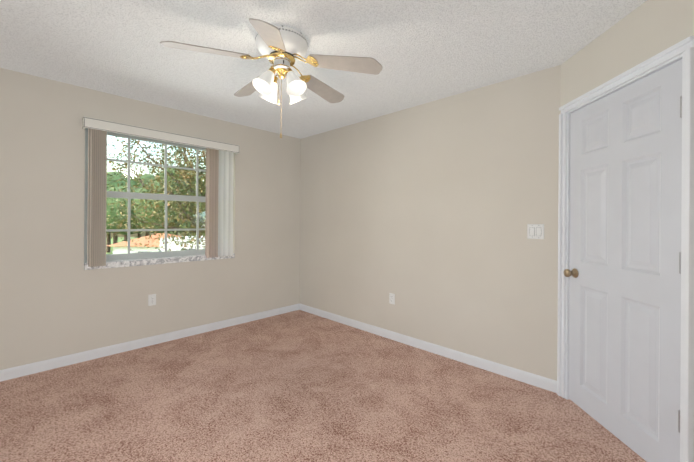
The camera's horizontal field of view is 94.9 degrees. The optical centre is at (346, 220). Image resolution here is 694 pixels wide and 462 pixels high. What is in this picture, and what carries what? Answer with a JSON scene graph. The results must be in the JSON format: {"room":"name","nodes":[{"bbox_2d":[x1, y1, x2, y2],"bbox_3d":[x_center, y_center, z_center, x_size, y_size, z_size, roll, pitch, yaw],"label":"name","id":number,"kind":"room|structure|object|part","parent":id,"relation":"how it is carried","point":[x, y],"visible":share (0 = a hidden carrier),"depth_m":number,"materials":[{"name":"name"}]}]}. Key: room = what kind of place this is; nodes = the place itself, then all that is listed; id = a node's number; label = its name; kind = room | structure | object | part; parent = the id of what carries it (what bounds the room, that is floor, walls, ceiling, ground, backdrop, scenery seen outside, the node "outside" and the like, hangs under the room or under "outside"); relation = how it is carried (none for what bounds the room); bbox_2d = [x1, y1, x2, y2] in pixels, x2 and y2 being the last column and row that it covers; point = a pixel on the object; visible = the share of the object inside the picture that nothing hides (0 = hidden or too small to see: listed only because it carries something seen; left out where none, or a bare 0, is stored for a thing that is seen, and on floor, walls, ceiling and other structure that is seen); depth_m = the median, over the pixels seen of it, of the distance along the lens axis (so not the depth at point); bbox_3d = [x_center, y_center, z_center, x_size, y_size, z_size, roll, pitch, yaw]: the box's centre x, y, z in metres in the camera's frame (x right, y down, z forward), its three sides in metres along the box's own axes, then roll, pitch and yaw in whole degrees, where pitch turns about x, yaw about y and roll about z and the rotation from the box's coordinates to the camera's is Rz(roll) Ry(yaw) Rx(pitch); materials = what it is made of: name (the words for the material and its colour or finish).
{"room":"empty bedroom","nodes":[
{"label":"empty bedroom","id":0,"kind":"room"},
{"bbox_2d":[0,68,300,369],"bbox_3d":[-2.242,0.032,3.094,0.200,2.440,4.300,0,0,44],"label":"wall","id":1,"kind":"structure","parent":0,"point":[57,300],"depth_m":2.90,"materials":[{"name":"paint"}]},
{"bbox_2d":[84,128,205,262],"bbox_3d":[-1.938,-0.249,3.436,0.056,1.272,1.404,0,0,44],"label":"window","id":2,"kind":"structure","parent":1,"relation":"in","point":[129,196],"depth_m":3.31,"materials":[{"name":"metal"}]},
{"bbox_2d":[0,303,299,381],"bbox_3d":[-2.174,1.209,3.019,0.013,0.086,4.300,0,0,44],"label":"baseboard","id":3,"kind":"structure","parent":1,"relation":"attached to","point":[34,367],"depth_m":3.07,"materials":[{"name":"white paint"}]},
{"bbox_2d":[148,294,155,305],"bbox_3d":[-1.972,0.799,3.227,0.007,0.114,0.070,0,0,44],"label":"electrical outlet","id":4,"kind":"object","parent":1,"relation":"attached to","point":[151,299],"visible":1,"depth_m":3.22,"materials":[{"name":"plastic"}]},
{"bbox_2d":[84,253,234,269],"bbox_3d":[-1.884,0.414,3.378,0.120,0.054,1.406,0,0,44],"label":"window sill","id":5,"kind":"structure","parent":1,"relation":"attached to","point":[136,262],"depth_m":3.22,"materials":[{"name":"stone"}]},
{"bbox_2d":[82,117,238,266],"bbox_3d":[-1.820,-0.247,3.314,0.092,1.315,1.440,0,0,44],"label":"vertical blinds","id":6,"kind":"object","parent":1,"relation":"attached to","point":[219,203],"visible":1,"depth_m":3.28,"materials":[{"name":"plastic"}]},
{"bbox_2d":[0,310,646,461],"bbox_3d":[-0.721,1.321,1.602,4.472,0.120,4.700,0,0,44],"label":"floor","id":7,"kind":"structure","parent":0,"point":[298,386],"depth_m":2.16,"materials":[{"name":"carpet"}]},
{"bbox_2d":[0,0,646,138],"bbox_3d":[-0.703,-1.239,1.605,4.472,0.120,4.700,0,0,44],"label":"ceiling","id":8,"kind":"structure","parent":0,"point":[421,52],"depth_m":2.15,"materials":[{"name":"white paint"}]},
{"bbox_2d":[160,18,381,137],"bbox_3d":[-0.442,-0.854,2.093,1.302,0.645,1.330,0,0,44],"label":"ceiling fan","id":9,"kind":"object","parent":8,"relation":"hanging from","point":[282,49],"visible":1,"depth_m":1.97,"materials":[{"name":"white metal"}]},
{"bbox_2d":[300,65,560,380],"bbox_3d":[0.461,0.051,3.602,3.363,2.440,0.200,0,0,44],"label":"wall","id":10,"kind":"structure","parent":0,"point":[426,213],"depth_m":2.98,"materials":[{"name":"paint"}]},
{"bbox_2d":[389,293,394,304],"bbox_3d":[0.483,0.836,3.431,0.070,0.114,0.007,0,0,44],"label":"electrical outlet","id":11,"kind":"object","parent":10,"relation":"attached to","point":[391,298],"visible":1,"depth_m":3.43,"materials":[{"name":"plastic"}]},
{"bbox_2d":[299,304,556,392],"bbox_3d":[0.446,1.228,3.459,3.126,0.086,0.013,0,0,44],"label":"baseboard","id":12,"kind":"structure","parent":10,"relation":"attached to","point":[542,382],"depth_m":2.97,"materials":[{"name":"white paint"}]},
{"bbox_2d":[527,224,543,238],"bbox_3d":[1.465,0.082,2.478,0.116,0.116,0.010,0,0,44],"label":"switch plate","id":13,"kind":"object","parent":10,"relation":"attached to","point":[535,231],"visible":1,"depth_m":2.48,"materials":[{"name":"plastic"}]},
{"bbox_2d":[560,0,693,113],"bbox_3d":[1.673,0.058,1.695,0.200,2.440,1.350,0,0,1],"label":"wall","id":14,"kind":"structure","parent":0,"point":[645,30],"depth_m":1.79,"materials":[{"name":"paint"}]},
{"bbox_2d":[564,59,681,461],"bbox_3d":[1.569,0.249,1.883,0.104,2.033,0.795,0,0,1],"label":"door","id":15,"kind":"structure","parent":14,"relation":"in","point":[624,251],"depth_m":1.79,"materials":[{"name":"white paint"}]},
{"bbox_3d":[1.555,0.363,2.221,0.069,0.066,0.066,0,0,1],"label":"door knob","id":16,"kind":"part","parent":15,"relation":"part of","materials":[{"name":"gold metal"}]},
{"bbox_3d":[1.575,0.202,1.500,0.016,1.586,0.024,0,0,44],"label":"door hinge","id":17,"kind":"part","parent":15,"relation":"part of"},
{"bbox_2d":[557,36,693,461],"bbox_3d":[1.622,0.222,1.890,0.153,2.112,0.912,0,0,1],"label":"door frame","id":18,"kind":"structure","parent":14,"relation":"attached to","point":[685,48],"depth_m":1.48,"materials":[{"name":"white paint"}]},
{"label":"outside","id":19,"kind":"structure","parent":0,"visible":0},
{"bbox_2d":[106,237,136,254],"bbox_3d":[-26.169,4.226,43.334,89.400,0.200,120.000,0,0,44],"label":"ground","id":20,"kind":"structure","parent":19,"point":[120,240],"depth_m":62.61,"materials":[{"name":"green plant"}]},
{"bbox_2d":[107,233,180,260],"bbox_3d":[-17.322,2.662,29.799,4.726,3.024,7.800,0,0,2],"label":"house","id":21,"kind":"structure","parent":20,"relation":"on","point":[120,248],"depth_m":26.34,"materials":[{"name":"paint"}]},
{"bbox_2d":[106,168,204,251],"bbox_3d":[-20.824,-1.156,38.047,25.657,10.628,16.591,0,0,44],"label":"trees","id":22,"kind":"object","parent":20,"relation":"on","point":[108,212],"depth_m":34.96,"materials":[{"name":"green plant"}]},
{"bbox_2d":[106,137,205,251],"bbox_3d":[-6.468,-1.331,13.294,10.506,11.142,8.103,0,0,44],"label":"tree","id":23,"kind":"object","parent":20,"relation":"on","point":[189,177],"depth_m":12.07,"materials":[{"name":"green plant"}]},
{"bbox_2d":[160,236,204,255],"bbox_3d":[-9.330,2.674,22.569,4.925,3.098,5.037,0,0,2],"label":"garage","id":24,"kind":"structure","parent":20,"relation":"on","point":[177,247],"depth_m":20.13,"materials":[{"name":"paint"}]}
]}

